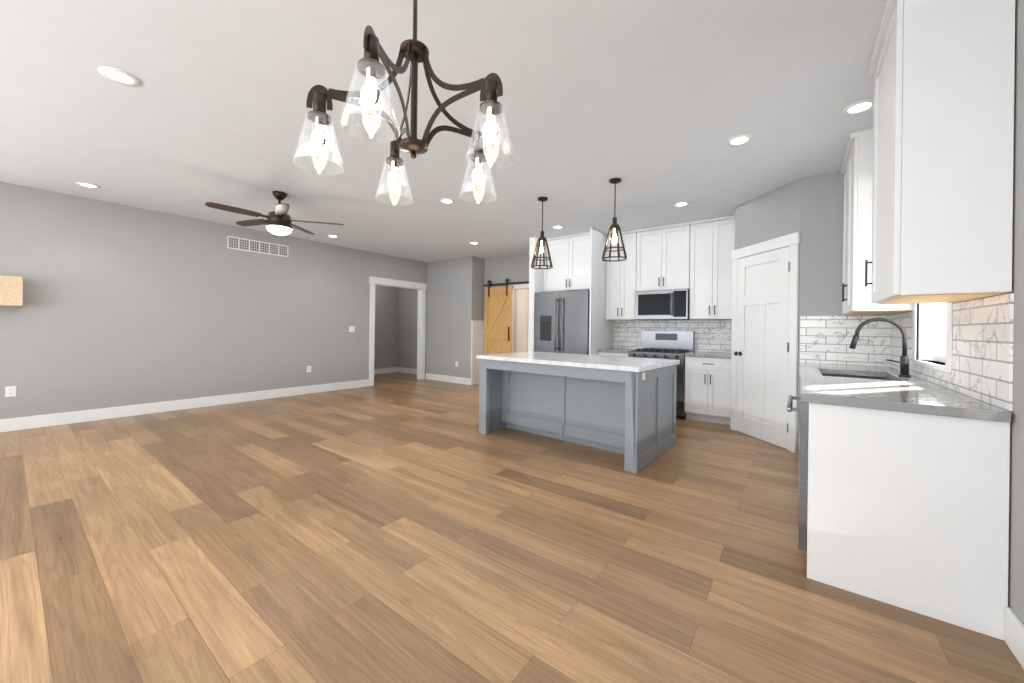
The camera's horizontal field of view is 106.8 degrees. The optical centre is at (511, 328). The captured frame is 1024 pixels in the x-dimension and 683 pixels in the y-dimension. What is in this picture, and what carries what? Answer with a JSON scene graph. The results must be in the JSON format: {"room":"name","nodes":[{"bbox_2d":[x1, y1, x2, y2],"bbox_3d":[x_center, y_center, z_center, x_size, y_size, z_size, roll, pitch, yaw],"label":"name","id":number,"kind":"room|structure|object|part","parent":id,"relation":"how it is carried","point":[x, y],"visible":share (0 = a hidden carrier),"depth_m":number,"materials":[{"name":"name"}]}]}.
{"room":"kitchen","nodes":[
{"label":"kitchen","id":0,"kind":"room"},
{"bbox_2d":[0,182,426,419],"bbox_3d":[-4.659,-0.227,5.504,0.120,2.740,8.670,1,0,37],"label":"wall","id":1,"kind":"structure","parent":0,"point":[124,305],"depth_m":5.21,"materials":[{"name":"grey paint"}]},
{"bbox_2d":[5,386,15,396],"bbox_3d":[-5.555,0.692,4.212,0.010,0.115,0.075,1,0,37],"label":"outlet","id":2,"kind":"object","parent":1,"relation":"attached to","point":[10,391],"visible":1,"depth_m":4.21,"materials":[{"name":"white plastic"}]},
{"bbox_2d":[0,275,22,306],"bbox_3d":[-5.878,-0.414,3.570,0.238,0.315,1.570,1,0,37],"label":"wood mantel","id":3,"kind":"object","parent":1,"relation":"attached to","point":[11,290],"visible":1,"depth_m":4.07,"materials":[{"name":"brown wood"}]},
{"bbox_2d":[0,379,368,431],"bbox_3d":[-5.021,1.069,4.925,0.020,0.140,7.033,1,0,37],"label":"baseboard","id":4,"kind":"structure","parent":1,"relation":"attached to","point":[12,424],"depth_m":5.17,"materials":[{"name":"white wood"}]},
{"bbox_2d":[227,236,287,256],"bbox_3d":[-4.083,-1.325,6.145,0.011,0.190,0.870,1,0,37],"label":"air vent","id":5,"kind":"object","parent":1,"relation":"in","point":[243,244],"visible":1,"depth_m":6.11,"materials":[{"name":"white metal"}]},
{"bbox_2d":[349,326,354,331],"bbox_3d":[-3.132,0.002,7.439,0.010,0.115,0.120,1,0,37],"label":"light switch","id":6,"kind":"object","parent":1,"relation":"attached to","point":[351,328],"visible":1,"depth_m":7.44,"materials":[{"name":"white plastic"}]},
{"bbox_2d":[369,276,426,385],"bbox_3d":[-2.524,0.052,8.363,0.172,2.235,1.490,1,0,37],"label":"trim","id":7,"kind":"structure","parent":1,"relation":"attached to","point":[421,311],"depth_m":8.51,"materials":[{"name":"white wood"}]},
{"bbox_2d":[374,285,398,368],"bbox_3d":[-3.802,-0.216,9.371,0.120,2.740,2.550,1,0,37],"label":"wall","id":8,"kind":"structure","parent":0,"point":[396,309],"depth_m":9.96,"materials":[{"name":"grey paint"}]},
{"bbox_2d":[374,367,395,373],"bbox_3d":[-3.762,1.084,9.330,0.020,0.140,2.317,1,0,37],"label":"baseboard","id":9,"kind":"structure","parent":8,"relation":"attached to","point":[393,369],"depth_m":9.91,"materials":[{"name":"white wood"}]},
{"bbox_2d":[398,288,417,368],"bbox_3d":[-2.410,-0.199,9.847,1.480,2.740,0.120,1,0,37],"label":"wall","id":10,"kind":"structure","parent":0,"point":[408,298],"depth_m":10.02,"materials":[{"name":"grey paint"}]},
{"bbox_2d":[396,367,416,373],"bbox_3d":[-2.465,1.100,9.794,1.480,0.140,0.020,1,0,37],"label":"baseboard","id":11,"kind":"structure","parent":10,"relation":"attached to","point":[398,369],"depth_m":10.02,"materials":[{"name":"white wood"}]},
{"bbox_2d":[0,0,886,261],"bbox_3d":[-1.790,-1.602,4.401,9.770,0.080,10.320,1,0,37],"label":"ceiling","id":12,"kind":"structure","parent":0,"point":[654,105],"depth_m":2.67,"materials":[{"name":"white paint"}]},
{"bbox_2d":[75,182,100,188],"bbox_3d":[-4.704,-1.593,4.220,0.190,0.007,0.190,1,0,37],"label":"recessed light","id":13,"kind":"object","parent":12,"relation":"in","point":[88,185],"visible":0.98,"depth_m":4.22,"materials":[{"name":"white plastic"}]},
{"bbox_2d":[97,66,140,86],"bbox_3d":[-2.436,-1.565,2.361,0.190,0.007,0.190,1,0,37],"label":"recessed light","id":14,"kind":"object","parent":12,"relation":"in","point":[118,76],"visible":1,"depth_m":2.36,"materials":[{"name":"white plastic"}]},
{"bbox_2d":[205,191,343,235],"bbox_3d":[-2.724,-1.330,4.355,1.320,0.484,1.263,1,0,37],"label":"ceiling fan","id":15,"kind":"object","parent":12,"relation":"hanging from","point":[278,221],"visible":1,"depth_m":4.30,"materials":[{"name":"brown metal"}]},
{"bbox_2d":[292,0,514,205],"bbox_3d":[-0.357,-1.071,1.490,0.815,0.944,0.804,1,0,37],"label":"chandelier","id":16,"kind":"object","parent":12,"relation":"hanging from","point":[414,51],"visible":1,"depth_m":1.41,"materials":[{"name":"brown metal"}]},
{"bbox_2d":[439,198,454,203],"bbox_3d":[-0.787,-1.545,4.599,0.190,0.007,0.190,1,0,37],"label":"recessed light","id":17,"kind":"object","parent":12,"relation":"in","point":[447,201],"visible":0.98,"depth_m":4.60,"materials":[{"name":"white plastic"}]},
{"bbox_2d":[531,197,552,268],"bbox_3d":[0.356,-1.127,4.464,0.262,0.814,0.262,1,0,37],"label":"pendant light","id":18,"kind":"object","parent":12,"relation":"hanging from","point":[541,240],"visible":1,"depth_m":4.45,"materials":[{"name":"brown metal"}]},
{"bbox_2d":[552,225,563,228],"bbox_3d":[0.690,-1.527,5.705,0.190,0.007,0.190,1,0,37],"label":"recessed light","id":19,"kind":"object","parent":12,"relation":"in","point":[557,227],"visible":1,"depth_m":5.71,"materials":[{"name":"white plastic"}]},
{"bbox_2d":[602,178,626,261],"bbox_3d":[1.053,-1.119,3.893,0.262,0.814,0.262,1,0,37],"label":"pendant light","id":20,"kind":"object","parent":12,"relation":"hanging from","point":[614,228],"visible":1,"depth_m":3.87,"materials":[{"name":"brown metal"}]},
{"bbox_2d":[673,202,689,206],"bbox_3d":[2.055,-1.511,4.609,0.190,0.007,0.190,1,0,37],"label":"recessed light","id":21,"kind":"object","parent":12,"relation":"in","point":[680,204],"visible":0.98,"depth_m":4.61,"materials":[{"name":"white plastic"}]},
{"bbox_2d":[726,134,752,146],"bbox_3d":[1.829,-1.513,3.054,0.190,0.007,0.190,1,0,37],"label":"recessed light","id":22,"kind":"object","parent":12,"relation":"in","point":[739,140],"visible":0.98,"depth_m":3.05,"materials":[{"name":"white plastic"}]},
{"bbox_2d":[841,99,873,115],"bbox_3d":[2.367,-1.507,2.589,0.190,0.007,0.190,1,0,37],"label":"recessed light","id":23,"kind":"object","parent":12,"relation":"in","point":[860,107],"visible":0.92,"depth_m":2.59,"materials":[{"name":"white plastic"}]},
{"bbox_2d":[426,256,484,377],"bbox_3d":[-1.331,-0.186,8.752,1.560,2.740,0.520,1,0,37],"label":"wall","id":24,"kind":"structure","parent":0,"point":[455,296],"depth_m":8.41,"materials":[{"name":"grey paint"}]},
{"bbox_2d":[426,373,470,384],"bbox_3d":[-1.453,1.112,8.497,1.424,0.140,0.016,1,0,37],"label":"baseboard","id":25,"kind":"structure","parent":24,"relation":"attached to","point":[452,379],"depth_m":8.44,"materials":[{"name":"white wood"}]},
{"bbox_2d":[471,320,483,384],"bbox_3d":[-0.730,0.505,8.217,0.063,1.377,0.413,1,0,37],"label":"trim","id":26,"kind":"structure","parent":24,"relation":"attached to","point":[477,337],"depth_m":8.18,"materials":[{"name":"white wood"}]},
{"bbox_2d":[484,253,528,352],"bbox_3d":[0.195,-0.168,7.861,1.951,2.740,0.120,1,0,37],"label":"wall","id":27,"kind":"structure","parent":0,"point":[511,268],"depth_m":7.98,"materials":[{"name":"grey paint"}]},
{"bbox_2d":[484,279,528,354],"bbox_3d":[0.080,0.067,7.787,1.800,2.231,0.088,1,0,37],"label":"barn door","id":28,"kind":"structure","parent":27,"relation":"in","point":[498,313],"depth_m":8.07,"materials":[{"name":"brown wood"}]},
{"bbox_3d":[0.109,-0.944,7.810,1.800,0.040,0.030,1,0,37],"label":"barn door rail","id":29,"kind":"part","parent":28,"relation":"part of","materials":[{"name":"black metal"}]},
{"bbox_2d":[509,283,528,352],"bbox_3d":[0.360,0.142,7.646,1.080,2.125,0.022,1,0,37],"label":"door frame","id":30,"kind":"structure","parent":27,"relation":"attached to","point":[519,286],"depth_m":7.84,"materials":[{"name":"white wood"}]},
{"bbox_2d":[0,372,1023,682],"bbox_3d":[-1.824,1.208,4.401,9.770,0.060,10.320,1,0,37],"label":"floor","id":31,"kind":"structure","parent":0,"point":[398,528],"depth_m":1.96,"materials":[{"name":"brown wood"}]},
{"bbox_2d":[528,236,542,351],"bbox_3d":[0.581,-0.162,6.656,0.108,2.738,0.874,1,0,37],"label":"panel","id":32,"kind":"object","parent":31,"relation":"on","point":[535,275],"depth_m":6.32,"materials":[{"name":"white wood"}]},
{"bbox_2d":[534,290,589,354],"bbox_3d":[0.982,0.312,6.284,0.960,1.800,0.916,1,0,37],"label":"fridge","id":33,"kind":"object","parent":31,"relation":"on","point":[561,321],"visible":0.42,"depth_m":5.93,"materials":[{"name":"silver metal"}]},
{"bbox_2d":[479,359,679,473],"bbox_3d":[0.675,0.781,4.185,1.908,0.856,1.156,1,0,37],"label":"kitchen island","id":34,"kind":"object","parent":31,"relation":"on","point":[626,406],"depth_m":3.87,"materials":[{"name":"grey wood"}]},
{"bbox_2d":[477,351,679,370],"bbox_3d":[0.681,0.333,4.185,1.956,0.039,1.218,1,0,37],"label":"island countertop","id":35,"kind":"structure","parent":34,"relation":"on","point":[598,362],"depth_m":3.84,"materials":[{"name":"white stone"}]},
{"bbox_2d":[589,227,612,354],"bbox_3d":[1.427,-0.152,6.024,0.025,2.738,0.874,1,0,37],"label":"panel","id":36,"kind":"object","parent":31,"relation":"on","point":[600,331],"depth_m":5.87,"materials":[{"name":"white wood"}]},
{"bbox_2d":[598,352,628,356],"bbox_3d":[1.703,0.791,5.971,0.488,0.860,0.617,1,0,37],"label":"base cabinet","id":37,"kind":"object","parent":31,"relation":"on","point":[622,354],"depth_m":5.70,"materials":[{"name":"white wood"}]},
{"bbox_2d":[598,348,635,351],"bbox_3d":[1.702,0.340,5.962,0.492,0.038,0.623,1,0,37],"label":"countertop","id":38,"kind":"structure","parent":37,"relation":"on","point":[610,349],"depth_m":5.82,"materials":[{"name":"grey stone"}]},
{"bbox_2d":[629,331,694,418],"bbox_3d":[2.176,0.627,5.557,0.756,1.200,0.700,1,0,37],"label":"range","id":39,"kind":"object","parent":31,"relation":"on","point":[675,345],"visible":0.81,"depth_m":5.54,"materials":[{"name":"silver metal"}]},
{"bbox_2d":[685,356,730,424],"bbox_3d":[2.736,0.804,5.198,0.566,0.860,0.617,1,0,37],"label":"base cabinet","id":40,"kind":"object","parent":31,"relation":"on","point":[707,386],"depth_m":4.96,"materials":[{"name":"white wood"}]},
{"bbox_2d":[686,352,730,359],"bbox_3d":[2.735,0.352,5.189,0.570,0.038,0.623,1,0,37],"label":"countertop","id":41,"kind":"structure","parent":40,"relation":"on","point":[717,356],"depth_m":4.97,"materials":[{"name":"grey stone"}]},
{"bbox_2d":[798,403,1009,640],"bbox_3d":[2.395,0.799,2.631,0.652,0.860,2.374,1,0,37],"label":"base cabinet","id":42,"kind":"object","parent":31,"relation":"on","point":[908,511],"visible":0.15,"depth_m":1.64,"materials":[{"name":"white wood"}]},
{"bbox_2d":[787,395,808,551],"bbox_3d":[1.841,0.744,1.969,0.675,0.747,0.570,1,0,37],"label":"dishwasher","id":43,"kind":"object","parent":42,"relation":"in","point":[803,409],"visible":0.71,"depth_m":1.90,"materials":[{"name":"silver metal"}]},
{"bbox_2d":[799,363,1010,422],"bbox_3d":[2.382,0.458,2.616,0.650,0.262,2.390,1,0,37],"label":"countertop","id":44,"kind":"structure","parent":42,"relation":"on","point":[880,388],"depth_m":1.89,"materials":[{"name":"grey stone"}]},
{"bbox_2d":[849,318,910,376],"bbox_3d":[2.611,0.124,2.700,0.321,0.410,0.106,1,0,37],"label":"faucet","id":45,"kind":"object","parent":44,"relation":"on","point":[904,364],"visible":1,"depth_m":2.65,"materials":[{"name":"grey metal"}]},
{"bbox_2d":[516,289,528,352],"bbox_3d":[0.059,-0.169,8.674,0.100,2.740,1.020,1,0,37],"label":"wall","id":46,"kind":"structure","parent":0,"point":[522,319],"depth_m":8.82,"materials":[{"name":"beige paint"}]},
{"bbox_2d":[735,171,890,452],"bbox_3d":[3.279,-0.130,4.330,1.300,2.740,1.380,1,0,37],"label":"wall","id":47,"kind":"structure","parent":0,"point":[809,209],"depth_m":3.74,"materials":[{"name":"grey paint"}]},
{"bbox_2d":[734,246,789,448],"bbox_3d":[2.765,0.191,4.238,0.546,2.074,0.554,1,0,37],"label":"pantry door","id":48,"kind":"structure","parent":47,"relation":"in","point":[761,353],"depth_m":4.19,"materials":[{"name":"white wood"}]},
{"bbox_2d":[730,232,799,452],"bbox_3d":[2.776,0.134,4.237,0.028,2.200,0.943,1,0,-7],"label":"door frame","id":49,"kind":"structure","parent":47,"relation":"attached to","point":[792,240],"depth_m":3.85,"materials":[{"name":"white wood"}]},
{"bbox_2d":[892,0,1023,623],"bbox_3d":[1.613,-0.150,0.918,0.120,2.740,8.840,1,0,37],"label":"wall","id":50,"kind":"structure","parent":0,"point":[1016,553],"depth_m":1.46,"materials":[{"name":"grey paint"}]},
{"bbox_2d":[840,128,912,314],"bbox_3d":[2.989,-0.816,3.155,0.362,1.372,0.842,1,0,37],"label":"upper cabinet","id":51,"kind":"object","parent":50,"relation":"attached to","point":[857,168],"visible":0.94,"depth_m":2.89,"materials":[{"name":"white wood"}]},
{"bbox_2d":[800,293,1013,410],"bbox_3d":[2.407,0.096,2.627,0.649,0.460,2.371,1,0,37],"label":"backsplash","id":52,"kind":"structure","parent":50,"relation":"attached to","point":[982,351],"depth_m":1.99,"materials":[{"name":"tile"}]},
{"bbox_2d":[912,303,952,373],"bbox_3d":[2.660,-0.200,2.333,0.140,0.885,0.830,1,0,37],"label":"kitchen window","id":53,"kind":"structure","parent":50,"relation":"in","point":[932,330],"depth_m":2.56,"materials":[{"name":"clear glass"}]},
{"bbox_2d":[865,0,1014,303],"bbox_3d":[2.011,-0.828,1.850,0.360,1.372,0.640,1,0,37],"label":"upper cabinet","id":54,"kind":"object","parent":50,"relation":"attached to","point":[942,71],"visible":1,"depth_m":1.60,"materials":[{"name":"white wood"}]},
{"bbox_2d":[1005,607,1023,668],"bbox_3d":[0.457,1.136,-0.489,0.020,0.140,4.928,1,0,37],"label":"baseboard","id":55,"kind":"structure","parent":50,"relation":"attached to","point":[1014,633],"depth_m":1.42,"materials":[{"name":"white wood"}]},
{"bbox_3d":[2.624,-0.138,5.825,4.380,2.740,0.230,1,0,37],"label":"wall","id":56,"kind":"structure","parent":0,"visible":0},
{"bbox_2d":[543,232,589,291],"bbox_3d":[1.101,-1.074,6.420,0.980,0.902,0.647,1,0,37],"label":"upper cabinet","id":57,"kind":"object","parent":56,"relation":"attached to","point":[570,260],"visible":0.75,"depth_m":6.19,"materials":[{"name":"white wood"}]},
{"bbox_2d":[636,222,690,290],"bbox_3d":[2.293,-1.039,5.703,0.752,0.942,0.367,1,0,37],"label":"upper cabinet","id":58,"kind":"object","parent":56,"relation":"attached to","point":[663,257],"visible":0.9,"depth_m":5.56,"materials":[{"name":"white wood"}]},
{"bbox_2d":[635,289,690,319],"bbox_3d":[2.261,-0.356,5.670,0.744,0.424,0.432,1,0,37],"label":"over-the-range microwave","id":59,"kind":"object","parent":58,"relation":"attached to","point":[671,304],"visible":0.94,"depth_m":5.51,"materials":[{"name":"silver metal"}]},
{"bbox_2d":[613,320,731,352],"bbox_3d":[2.427,0.097,5.820,1.820,0.461,0.009,1,0,37],"label":"backsplash","id":60,"kind":"structure","parent":56,"relation":"attached to","point":[626,334],"depth_m":5.70,"materials":[{"name":"tile"}]},
{"bbox_2d":[606,230,638,319],"bbox_3d":[1.794,-0.830,6.074,0.480,1.372,0.367,1,0,37],"label":"upper cabinet","id":61,"kind":"object","parent":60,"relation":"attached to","point":[620,287],"visible":0.83,"depth_m":5.93,"materials":[{"name":"white wood"}]},
{"bbox_2d":[689,215,734,319],"bbox_3d":[2.826,-0.818,5.302,0.578,1.372,0.367,1,0,37],"label":"upper cabinet","id":62,"kind":"object","parent":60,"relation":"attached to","point":[712,243],"visible":0.88,"depth_m":5.19,"materials":[{"name":"white wood"}]},
{"bbox_2d":[716,333,721,340],"bbox_3d":[2.950,0.116,5.413,0.075,0.115,0.010,1,0,37],"label":"outlet","id":63,"kind":"object","parent":60,"relation":"attached to","point":[718,336],"visible":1,"depth_m":5.41,"materials":[{"name":"white plastic"}]}
]}

